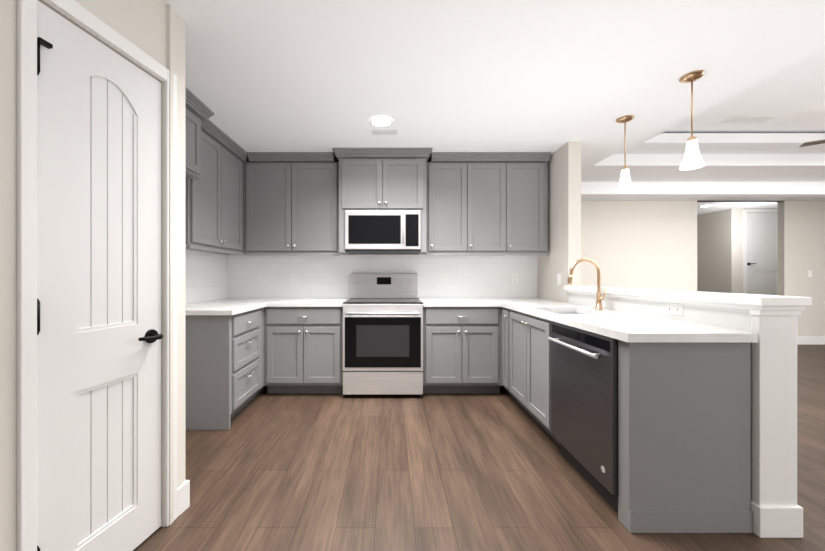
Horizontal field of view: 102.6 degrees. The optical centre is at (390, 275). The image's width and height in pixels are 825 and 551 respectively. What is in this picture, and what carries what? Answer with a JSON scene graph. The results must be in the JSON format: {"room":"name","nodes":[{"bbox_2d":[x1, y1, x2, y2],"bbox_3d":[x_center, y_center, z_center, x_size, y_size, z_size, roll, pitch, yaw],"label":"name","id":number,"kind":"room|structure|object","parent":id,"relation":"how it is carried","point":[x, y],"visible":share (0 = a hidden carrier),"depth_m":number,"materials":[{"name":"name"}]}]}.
{"room":"kitchen","nodes":[
{"label":"kitchen","id":0,"kind":"room"},
{"bbox_2d":[0,0,165,550],"bbox_3d":[-1.422,-0.050,-0.231,0.115,2.440,3.860,0,0,10],"label":"wall","id":1,"kind":"structure","parent":0,"point":[141,24],"depth_m":1.00,"materials":[{"name":"beige paint"}]},
{"bbox_2d":[17,0,176,550],"bbox_3d":[-1.142,0.104,1.311,0.131,2.132,0.592,0,0,10],"label":"door frame","id":2,"kind":"structure","parent":1,"relation":"attached to","point":[27,273],"depth_m":1.03,"materials":[{"name":"white wood"}]},
{"bbox_2d":[37,0,162,550],"bbox_3d":[-1.090,0.134,1.288,0.101,2.056,0.488,0,0,10],"label":"pantry door","id":3,"kind":"structure","parent":1,"relation":"in","point":[99,336],"depth_m":1.25,"materials":[{"name":"white wood"}]},
{"bbox_2d":[166,4,184,524],"bbox_3d":[-1.500,-0.050,1.603,0.940,2.440,0.115,0,0,0],"label":"wall","id":4,"kind":"structure","parent":0,"point":[175,43],"depth_m":1.60,"materials":[{"name":"beige paint"}]},
{"bbox_2d":[177,480,189,516],"bbox_3d":[-1.357,1.103,-0.235,0.014,0.135,3.874,0,0,10],"label":"baseboard","id":5,"kind":"structure","parent":4,"relation":"attached to","point":[183,497],"depth_m":1.63,"materials":[{"name":"white wood"}]},
{"bbox_2d":[185,249,227,303],"bbox_3d":[-1.916,-0.050,2.725,0.108,2.440,2.130,0,0,0],"label":"wall","id":6,"kind":"structure","parent":0,"point":[206,276],"depth_m":3.33,"materials":[{"name":"white tile"}]},
{"bbox_2d":[185,87,213,178],"bbox_3d":[-1.621,-1.004,2.150,0.491,0.529,0.860,0,0,0],"label":"upper cabinet","id":7,"kind":"object","parent":6,"relation":"attached to","point":[197,110],"visible":0.19,"depth_m":2.40,"materials":[{"name":"grey wood"}]},
{"bbox_2d":[185,123,244,254],"bbox_3d":[-1.699,-0.736,2.976,0.337,0.993,0.893,0,0,0],"label":"upper cabinet","id":8,"kind":"object","parent":6,"relation":"attached to","point":[214,209],"depth_m":2.91,"materials":[{"name":"grey wood"}]},
{"bbox_2d":[228,254,537,297],"bbox_3d":[-0.080,-0.050,3.836,3.780,2.440,0.108,0,0,0],"label":"wall","id":9,"kind":"structure","parent":0,"point":[329,276],"depth_m":3.78,"materials":[{"name":"white tile"}]},
{"bbox_2d":[291,274,296,283],"bbox_3d":[-1.100,0.040,3.778,0.070,0.115,0.007,0,0,0],"label":"outlet","id":10,"kind":"object","parent":9,"relation":"attached to","point":[293,278],"visible":1,"depth_m":3.78,"materials":[{"name":"white plastic"}]},
{"bbox_2d":[243,152,344,255],"bbox_3d":[-1.036,-0.740,3.591,1.025,1.059,0.391,0,0,0],"label":"upper cabinet","id":11,"kind":"object","parent":9,"relation":"attached to","point":[290,203],"visible":1,"depth_m":3.46,"materials":[{"name":"grey wood"}]},
{"bbox_2d":[332,148,432,254],"bbox_3d":[-0.077,-0.754,3.531,0.995,1.029,0.511,0,0,0],"label":"upper cabinet","id":12,"kind":"object","parent":9,"relation":"attached to","point":[382,178],"visible":1,"depth_m":3.34,"materials":[{"name":"grey wood"}]},
{"bbox_2d":[345,210,420,253],"bbox_3d":[-0.075,-0.450,3.530,0.760,0.410,0.499,0,0,0],"label":"over-the-range microwave","id":13,"kind":"object","parent":12,"relation":"attached to","point":[382,231],"visible":1,"depth_m":3.32,"materials":[{"name":"silver metal"}]},
{"bbox_2d":[441,274,446,283],"bbox_3d":[0.620,0.040,3.778,0.070,0.115,0.007,0,0,0],"label":"outlet","id":14,"kind":"object","parent":9,"relation":"attached to","point":[443,278],"visible":1,"depth_m":3.78,"materials":[{"name":"white plastic"}]},
{"bbox_2d":[422,156,473,255],"bbox_3d":[0.617,-0.736,3.619,0.499,0.993,0.336,0,0,0],"label":"upper cabinet","id":15,"kind":"object","parent":9,"relation":"attached to","point":[449,179],"depth_m":3.46,"materials":[{"name":"grey wood"}]},
{"bbox_2d":[474,156,513,255],"bbox_3d":[1.010,-0.736,3.619,0.527,0.993,0.336,0,0,0],"label":"upper cabinet","id":16,"kind":"object","parent":9,"relation":"attached to","point":[486,203],"depth_m":3.46,"materials":[{"name":"grey wood"}]},
{"bbox_2d":[512,274,517,283],"bbox_3d":[1.425,0.040,3.778,0.070,0.115,0.007,0,0,0],"label":"outlet","id":17,"kind":"object","parent":9,"relation":"attached to","point":[514,278],"visible":1,"depth_m":3.78,"materials":[{"name":"white plastic"}]},
{"bbox_2d":[514,156,549,255],"bbox_3d":[1.405,-0.736,3.619,0.502,0.993,0.336,0,0,0],"label":"upper cabinet","id":18,"kind":"object","parent":9,"relation":"attached to","point":[530,172],"depth_m":3.46,"materials":[{"name":"grey wood"}]},
{"bbox_2d":[133,345,824,550],"bbox_3d":[3.500,1.220,3.450,12.200,0.100,11.500,0,0,0],"label":"floor","id":19,"kind":"structure","parent":0,"point":[342,472],"depth_m":1.86,"materials":[{"name":"brown wood"}]},
{"bbox_2d":[185,308,266,429],"bbox_3d":[-1.517,0.735,3.143,0.697,0.867,1.286,0,0,0],"label":"base cabinet","id":20,"kind":"object","parent":19,"relation":"on","point":[224,370],"visible":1,"depth_m":2.50,"materials":[{"name":"grey wood"}]},
{"bbox_2d":[185,298,349,314],"bbox_3d":[-1.159,0.280,3.130,1.405,0.040,1.303,0,0,0],"label":"countertop","id":21,"kind":"structure","parent":20,"relation":"on","point":[230,306],"depth_m":3.15,"materials":[{"name":"white stone"}]},
{"bbox_2d":[264,307,342,393],"bbox_3d":[-0.835,0.735,3.462,0.764,0.867,0.648,0,0,0],"label":"base cabinet","id":22,"kind":"object","parent":19,"relation":"on","point":[303,350],"visible":1,"depth_m":3.18,"materials":[{"name":"grey wood"}]},
{"bbox_2d":[343,274,422,396],"bbox_3d":[-0.070,0.575,3.422,0.760,1.190,0.716,0,0,0],"label":"range","id":23,"kind":"object","parent":19,"relation":"on","point":[382,334],"visible":1,"depth_m":3.13,"materials":[{"name":"silver metal"}]},
{"bbox_2d":[423,307,502,393],"bbox_3d":[0.700,0.735,3.462,0.774,0.867,0.648,0,0,0],"label":"base cabinet","id":24,"kind":"object","parent":19,"relation":"on","point":[462,350],"visible":0.98,"depth_m":3.18,"materials":[{"name":"grey wood"}]},
{"bbox_2d":[418,298,501,306],"bbox_3d":[0.676,0.280,3.456,0.720,0.040,0.651,0,0,0],"label":"countertop","id":25,"kind":"structure","parent":24,"relation":"on","point":[427,302],"depth_m":3.18,"materials":[{"name":"white stone"}]},
{"bbox_2d":[501,307,551,406],"bbox_3d":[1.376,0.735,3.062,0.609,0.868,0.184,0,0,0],"label":"base cabinet","id":26,"kind":"object","parent":19,"relation":"on","point":[526,346],"depth_m":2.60,"materials":[{"name":"grey wood"}]},
{"bbox_2d":[498,298,757,341],"bbox_3d":[1.375,0.280,2.630,0.626,0.040,2.303,0,0,0],"label":"countertop","id":27,"kind":"structure","parent":26,"relation":"on","point":[625,326],"depth_m":1.75,"materials":[{"name":"white stone"}]},
{"bbox_2d":[552,312,582,313],"bbox_3d":[1.330,0.386,2.460,0.406,0.168,0.496,0,0,0],"label":"undermount sink","id":28,"kind":"object","parent":27,"relation":"in","point":[567,313],"visible":0.02,"depth_m":2.70,"materials":[{"name":"metal"}]},
{"bbox_2d":[567,258,605,309],"bbox_3d":[1.494,0.063,2.516,0.269,0.392,0.084,0,0,0],"label":"gooseneck faucet","id":29,"kind":"object","parent":27,"relation":"on","point":[599,298],"visible":1,"depth_m":2.52,"materials":[{"name":"gold metal"}]},
{"bbox_2d":[548,321,617,511],"bbox_3d":[1.343,0.735,1.885,0.655,0.862,0.606,0,0,0],"label":"dishwasher","id":30,"kind":"object","parent":19,"relation":"on","point":[584,398],"visible":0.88,"depth_m":1.78,"materials":[{"name":"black metal"}]},
{"bbox_2d":[750,309,802,537],"bbox_3d":[1.745,0.663,1.566,0.194,1.014,0.192,0,0,0],"label":"post","id":31,"kind":"object","parent":19,"relation":"on","point":[776,509],"visible":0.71,"depth_m":1.48,"materials":[{"name":"white wood"}]},
{"bbox_2d":[162,0,824,201],"bbox_3d":[3.450,-1.320,1.750,12.100,0.100,7.900,0,0,0],"label":"ceiling","id":32,"kind":"structure","parent":0,"point":[552,76],"depth_m":2.04,"materials":[{"name":"white paint"}]},
{"bbox_2d":[369,116,392,126],"bbox_3d":[-0.075,-1.266,2.720,0.196,0.005,0.196,0,0,0],"label":"recessed light","id":33,"kind":"object","parent":32,"relation":"in","point":[380,121],"visible":1,"depth_m":2.71,"materials":[{"name":"white plastic"}]},
{"bbox_2d":[371,130,397,134],"bbox_3d":[-0.050,-1.265,2.920,0.240,0.008,0.100,0,0,0],"label":"ceiling vent","id":34,"kind":"object","parent":32,"relation":"in","point":[384,132],"visible":1,"depth_m":2.92,"materials":[{"name":"white metal"}]},
{"bbox_2d":[616,115,634,191],"bbox_3d":[1.900,-0.978,2.670,0.126,0.581,0.126,0,0,0],"label":"pendant light","id":35,"kind":"object","parent":32,"relation":"hanging from","point":[625,184],"visible":1,"depth_m":2.65,"materials":[{"name":"white glass"}]},
{"bbox_2d":[679,70,704,169],"bbox_3d":[1.920,-0.978,2.100,0.126,0.581,0.126,0,0,0],"label":"pendant light","id":36,"kind":"object","parent":32,"relation":"hanging from","point":[692,159],"visible":1,"depth_m":2.08,"materials":[{"name":"white glass"}]},
{"bbox_2d":[609,40,824,156],"bbox_3d":[4.620,-1.500,1.605,4.660,0.260,4.510,0,0,0],"label":"ceiling tray","id":37,"kind":"object","parent":32,"relation":"attached to","point":[790,93],"visible":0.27,"depth_m":3.26,"materials":[{"name":"white paint"}]},
{"bbox_2d":[720,116,777,122],"bbox_3d":[3.510,-1.525,3.230,0.420,0.008,0.140,0,0,0],"label":"ceiling vent","id":38,"kind":"object","parent":37,"relation":"attached to","point":[748,119],"visible":1,"depth_m":3.22,"materials":[{"name":"white metal"}]},
{"bbox_2d":[799,139,824,146],"bbox_3d":[4.494,-1.355,2.750,1.232,0.349,1.296,0,0,0],"label":"ceiling fan","id":39,"kind":"object","parent":37,"relation":"hanging from","point":[815,142],"visible":1,"depth_m":3.10,"materials":[{"name":"brown wood"}]},
{"bbox_2d":[538,142,580,302],"bbox_3d":[1.750,-0.050,4.365,0.120,2.440,2.470,0,0,0],"label":"wall","id":40,"kind":"structure","parent":0,"point":[564,209],"depth_m":3.24,"materials":[{"name":"beige paint"}]},
{"bbox_2d":[557,274,560,284],"bbox_3d":[1.686,0.040,3.300,0.006,0.115,0.070,0,0,0],"label":"light switch","id":41,"kind":"object","parent":40,"relation":"attached to","point":[558,279],"visible":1,"depth_m":3.29,"materials":[{"name":"white plastic"}]},
{"bbox_2d":[581,182,824,196],"bbox_3d":[5.665,-1.185,4.540,7.670,0.169,0.160,0,0,0],"label":"header","id":42,"kind":"object","parent":40,"relation":"attached to","point":[715,189],"visible":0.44,"depth_m":4.46,"materials":[{"name":"white paint"}]},
{"bbox_2d":[563,286,810,330],"bbox_3d":[1.750,0.632,2.292,0.220,1.075,1.675,0,0,0],"label":"wall","id":43,"kind":"structure","parent":0,"point":[728,310],"depth_m":1.83,"materials":[{"name":"beige paint"}]},
{"bbox_2d":[666,303,682,315],"bbox_3d":[1.685,0.200,1.960,0.007,0.070,0.115,0,0,0],"label":"outlet","id":44,"kind":"object","parent":43,"relation":"attached to","point":[674,309],"visible":1,"depth_m":1.96,"materials":[{"name":"white plastic"}]},
{"bbox_2d":[581,201,824,336],"bbox_3d":[5.655,-0.205,5.650,7.690,2.750,0.100,0,0,0],"label":"wall","id":45,"kind":"structure","parent":0,"point":[641,244],"depth_m":5.60,"materials":[{"name":"beige paint"}]},
{"bbox_2d":[797,337,824,344],"bbox_3d":[8.095,1.103,5.593,2.810,0.135,0.014,0,0,0],"label":"baseboard","id":46,"kind":"structure","parent":45,"relation":"attached to","point":[810,340],"depth_m":5.58,"materials":[{"name":"white wood"}]},
{"bbox_2d":[697,210,725,292],"bbox_3d":[7.610,-0.155,8.260,0.120,2.650,1.680,0,0,0],"label":"wall","id":47,"kind":"structure","parent":0,"point":[719,251],"depth_m":7.75,"materials":[{"name":"beige paint"}]},
{"bbox_2d":[726,209,742,293],"bbox_3d":[8.525,-0.155,7.350,1.950,2.650,0.100,0,0,0],"label":"wall","id":48,"kind":"structure","parent":0,"point":[734,217],"depth_m":7.30,"materials":[{"name":"beige paint"}]},
{"bbox_2d":[743,209,777,293],"bbox_3d":[8.285,-0.411,7.292,0.954,2.102,0.016,0,0,0],"label":"door frame","id":49,"kind":"structure","parent":48,"relation":"attached to","point":[745,211],"depth_m":7.28,"materials":[{"name":"white wood"}]},
{"bbox_2d":[747,212,777,294],"bbox_3d":[8.290,-0.381,7.290,0.832,2.030,0.101,0,0,0],"label":"door","id":50,"kind":"structure","parent":48,"relation":"in","point":[762,253],"depth_m":7.31,"materials":[{"name":"white wood"}]},
{"bbox_2d":[697,202,777,214],"bbox_3d":[7.000,-1.530,7.450,5.200,0.100,3.500,0,0,0],"label":"ceiling","id":51,"kind":"structure","parent":0,"point":[718,206],"depth_m":7.08,"materials":[{"name":"white paint"}]}
]}

